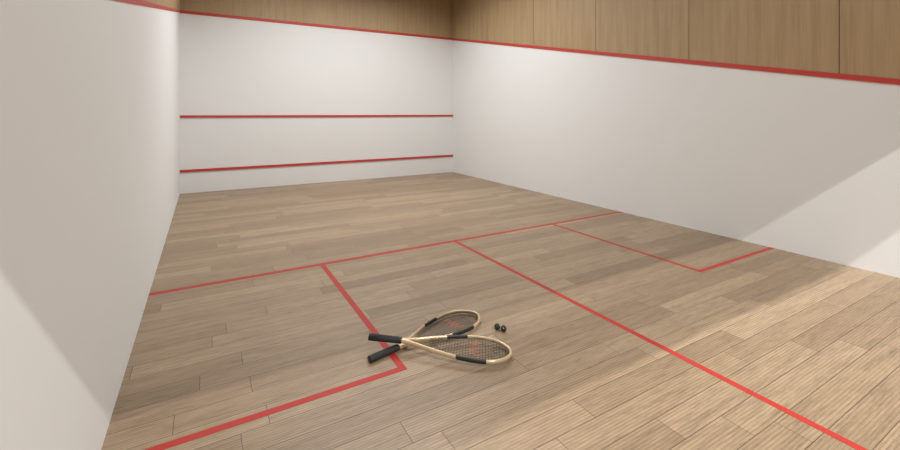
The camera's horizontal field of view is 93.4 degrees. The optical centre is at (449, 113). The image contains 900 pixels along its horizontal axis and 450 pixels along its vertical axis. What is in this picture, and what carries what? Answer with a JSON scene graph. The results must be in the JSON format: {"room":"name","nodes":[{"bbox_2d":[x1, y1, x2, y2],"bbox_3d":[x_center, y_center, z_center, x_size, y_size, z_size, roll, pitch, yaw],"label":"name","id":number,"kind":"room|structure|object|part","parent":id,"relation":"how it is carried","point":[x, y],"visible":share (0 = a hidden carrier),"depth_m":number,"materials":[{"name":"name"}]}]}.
{"room":"squash court","nodes":[
{"label":"squash court","id":0,"kind":"room"},
{"bbox_2d":[0,0,179,449],"bbox_3d":[-2.846,-0.840,3.854,0.200,4.950,11.200,0,0,-30],"label":"wall","id":1,"kind":"structure","parent":0,"point":[90,89],"depth_m":1.65,"materials":[{"name":"paint"}]},
{"bbox_2d":[114,0,179,12],"bbox_3d":[-2.707,-0.977,3.819,0.006,2.194,11.000,0,0,-30],"label":"trim","id":2,"kind":"structure","parent":1,"relation":"attached to","point":[137,2],"depth_m":3.68,"materials":[{"name":"red paint"}]},
{"bbox_2d":[155,0,166,6],"bbox_3d":[-3.376,-2.208,4.974,0.004,2.214,1.622,0,0,-30],"label":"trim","id":3,"kind":"structure","parent":1,"relation":"attached to","point":[159,2],"depth_m":4.90,"materials":[{"name":"brown wood"}]},
{"bbox_2d":[167,0,174,8],"bbox_3d":[-4.197,-2.368,6.394,0.004,1.895,1.642,0,0,-30],"label":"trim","id":4,"kind":"structure","parent":1,"relation":"attached to","point":[170,3],"depth_m":6.39,"materials":[{"name":"brown wood"}]},
{"bbox_2d":[175,0,179,9],"bbox_3d":[-5.036,-2.529,7.844,0.004,1.573,1.692,0,0,-30],"label":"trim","id":5,"kind":"structure","parent":1,"relation":"attached to","point":[177,2],"depth_m":7.80,"materials":[{"name":"brown wood"}]},
{"bbox_2d":[180,0,452,193],"bbox_3d":[-2.743,-0.840,10.267,6.400,4.950,0.200,0,0,-30],"label":"wall","id":6,"kind":"structure","parent":0,"point":[229,66],"depth_m":9.80,"materials":[{"name":"paint"}]},
{"bbox_2d":[180,0,264,18],"bbox_3d":[-4.769,-2.699,8.976,1.599,1.233,0.008,0,0,-30],"label":"wall panel","id":7,"kind":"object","parent":6,"relation":"attached to","point":[246,8],"depth_m":9.01,"materials":[{"name":"brown wood"}]},
{"bbox_2d":[266,0,337,25],"bbox_3d":[-3.383,-2.699,9.777,1.598,1.233,0.008,0,0,-30],"label":"wall panel","id":8,"kind":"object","parent":6,"relation":"attached to","point":[324,12],"depth_m":9.79,"materials":[{"name":"brown wood"}]},
{"bbox_2d":[180,10,452,39],"bbox_3d":[-2.690,-2.052,10.176,6.400,0.060,0.012,0,0,-30],"label":"trim","id":9,"kind":"structure","parent":6,"relation":"attached to","point":[181,11],"depth_m":9.82,"materials":[{"name":"red paint"}]},
{"bbox_2d":[180,155,452,172],"bbox_3d":[-2.688,1.178,10.172,6.400,0.052,0.020,0,0,-30],"label":"trim","id":10,"kind":"structure","parent":6,"relation":"attached to","point":[401,158],"depth_m":9.79,"materials":[{"name":"red paint"}]},
{"bbox_2d":[180,115,452,117],"bbox_3d":[-2.688,0.071,10.172,6.400,0.048,0.020,0,0,-30],"label":"trim","id":11,"kind":"structure","parent":6,"relation":"attached to","point":[181,116],"depth_m":9.74,"materials":[{"name":"red paint"}]},
{"bbox_2d":[338,0,399,32],"bbox_3d":[-1.998,-2.699,10.578,1.598,1.233,0.008,0,0,-30],"label":"wall panel","id":12,"kind":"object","parent":6,"relation":"attached to","point":[382,15],"depth_m":10.58,"materials":[{"name":"brown wood"}]},
{"bbox_2d":[400,0,452,37],"bbox_3d":[-0.613,-2.699,11.379,1.599,1.233,0.008,0,0,-30],"label":"wall panel","id":13,"kind":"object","parent":6,"relation":"attached to","point":[421,17],"depth_m":11.38,"materials":[{"name":"brown wood"}]},
{"bbox_2d":[101,172,899,449],"bbox_3d":[1.512,1.735,2.909,6.800,0.200,17.200,0,0,-30],"label":"floor","id":14,"kind":"structure","parent":0,"point":[819,339],"depth_m":3.15,"materials":[{"name":"brown wood"}]},
{"bbox_2d":[144,365,406,449],"bbox_3d":[-0.956,1.634,2.340,1.556,0.001,0.047,0,0,-30],"label":"court line","id":15,"kind":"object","parent":14,"relation":"on","point":[224,426],"depth_m":2.32,"materials":[{"name":"red paint"}]},
{"bbox_2d":[320,265,403,366],"bbox_3d":[-0.842,1.634,3.651,0.047,0.001,2.108,0,0,-30],"label":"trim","id":16,"kind":"structure","parent":14,"relation":"on","point":[393,356],"depth_m":3.46,"materials":[{"name":"red paint"}]},
{"bbox_2d":[149,211,620,295],"bbox_3d":[0.058,1.634,5.424,6.400,0.001,0.061,0,0,-30],"label":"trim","id":17,"kind":"structure","parent":14,"relation":"on","point":[354,258],"depth_m":4.74,"materials":[{"name":"red paint"}]},
{"bbox_2d":[367,310,480,362],"bbox_3d":[-0.158,1.611,3.097,0.982,0.046,0.312,0,0,-41],"label":"racket","id":18,"kind":"object","parent":14,"relation":"on","point":[385,352],"visible":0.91,"depth_m":3.15,"materials":[{"name":"gold metal"}]},
{"bbox_3d":[-0.072,1.611,3.172,0.753,0.026,0.312,0,0,-41],"label":"frame","id":19,"kind":"part","parent":18,"relation":"part of","materials":[{"name":"gold metal"}]},
{"bbox_2d":[368,333,511,363],"bbox_3d":[-0.072,1.572,2.881,0.981,0.101,0.312,0,0,2],"label":"racket","id":20,"kind":"object","parent":14,"relation":"on","point":[372,337],"visible":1,"depth_m":2.89,"materials":[{"name":"gold metal"}]},
{"bbox_2d":[494,323,499,329],"bbox_3d":[0.357,1.612,3.205,0.045,0.045,0.045,0,0,-30],"label":"ball","id":21,"kind":"object","parent":14,"relation":"on","point":[496,326],"visible":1,"depth_m":3.19,"materials":[{"name":"rubber"}]},
{"bbox_2d":[501,325,506,331],"bbox_3d":[0.401,1.612,3.177,0.045,0.045,0.045,0,0,-30],"label":"ball","id":22,"kind":"object","parent":14,"relation":"on","point":[503,327],"visible":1,"depth_m":3.16,"materials":[{"name":"rubber"}]},
{"bbox_2d":[552,224,696,270],"bbox_3d":[2.044,1.634,5.320,0.047,0.001,2.108,0,0,-30],"label":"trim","id":23,"kind":"structure","parent":14,"relation":"on","point":[552,224],"depth_m":5.12,"materials":[{"name":"red paint"}]},
{"bbox_2d":[455,241,867,449],"bbox_3d":[1.444,1.634,3.028,0.047,0.001,5.474,0,0,-30],"label":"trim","id":24,"kind":"structure","parent":14,"relation":"on","point":[762,398],"depth_m":2.73,"materials":[{"name":"red paint"}]},
{"bbox_2d":[697,247,772,271],"bbox_3d":[3.237,1.634,4.765,1.556,0.001,0.047,0,0,-30],"label":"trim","id":25,"kind":"structure","parent":14,"relation":"on","point":[768,248],"depth_m":4.70,"materials":[{"name":"red paint"}]},
{"bbox_2d":[453,40,899,277],"bbox_3d":[2.867,-0.840,7.158,0.200,4.950,11.200,0,0,-30],"label":"wall","id":26,"kind":"structure","parent":0,"point":[809,166],"depth_m":5.92,"materials":[{"name":"paint"}]},
{"bbox_2d":[453,0,487,40],"bbox_3d":[0.500,-2.530,11.043,0.008,1.571,1.688,0,0,-30],"label":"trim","id":27,"kind":"structure","parent":26,"relation":"attached to","point":[470,17],"depth_m":10.98,"materials":[{"name":"brown wood"}]},
{"bbox_2d":[488,0,533,44],"bbox_3d":[1.338,-2.365,9.595,0.008,1.900,1.642,0,0,-30],"label":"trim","id":28,"kind":"structure","parent":26,"relation":"attached to","point":[509,21],"depth_m":9.52,"materials":[{"name":"brown wood"}]},
{"bbox_2d":[534,0,595,50],"bbox_3d":[2.159,-2.203,8.175,0.008,2.225,1.622,0,0,-30],"label":"wall panel","id":29,"kind":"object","parent":26,"relation":"attached to","point":[569,24],"depth_m":8.09,"materials":[{"name":"brown wood"}]},
{"bbox_2d":[596,0,688,59],"bbox_3d":[2.982,-2.037,6.751,0.008,2.556,1.652,0,0,-30],"label":"wall panel","id":30,"kind":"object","parent":26,"relation":"attached to","point":[656,28],"depth_m":6.64,"materials":[{"name":"brown wood"}]},
{"bbox_2d":[453,38,899,84],"bbox_3d":[2.825,-0.956,7.019,0.012,2.252,11.000,0,0,-30],"label":"trim","id":31,"kind":"structure","parent":26,"relation":"attached to","point":[696,62],"depth_m":5.60,"materials":[{"name":"red paint"}]},
{"bbox_2d":[689,0,838,72],"bbox_3d":[3.811,-1.873,5.319,0.008,2.884,1.642,0,0,-30],"label":"wall panel","id":32,"kind":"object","parent":26,"relation":"attached to","point":[788,34],"depth_m":5.19,"materials":[{"name":"brown wood"}]},
{"bbox_2d":[839,0,839,72],"bbox_3d":[2.830,-1.603,7.021,0.002,3.425,11.000,0,0,-30],"label":"trim","id":33,"kind":"structure","parent":26,"relation":"attached to","point":[839,0],"depth_m":4.61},
{"bbox_2d":[840,0,899,78],"bbox_3d":[4.639,-1.708,3.886,0.008,3.215,1.652,0,0,-30],"label":"wall panel","id":34,"kind":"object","parent":26,"relation":"attached to","point":[869,29],"depth_m":4.39,"materials":[{"name":"brown wood"}]}
]}

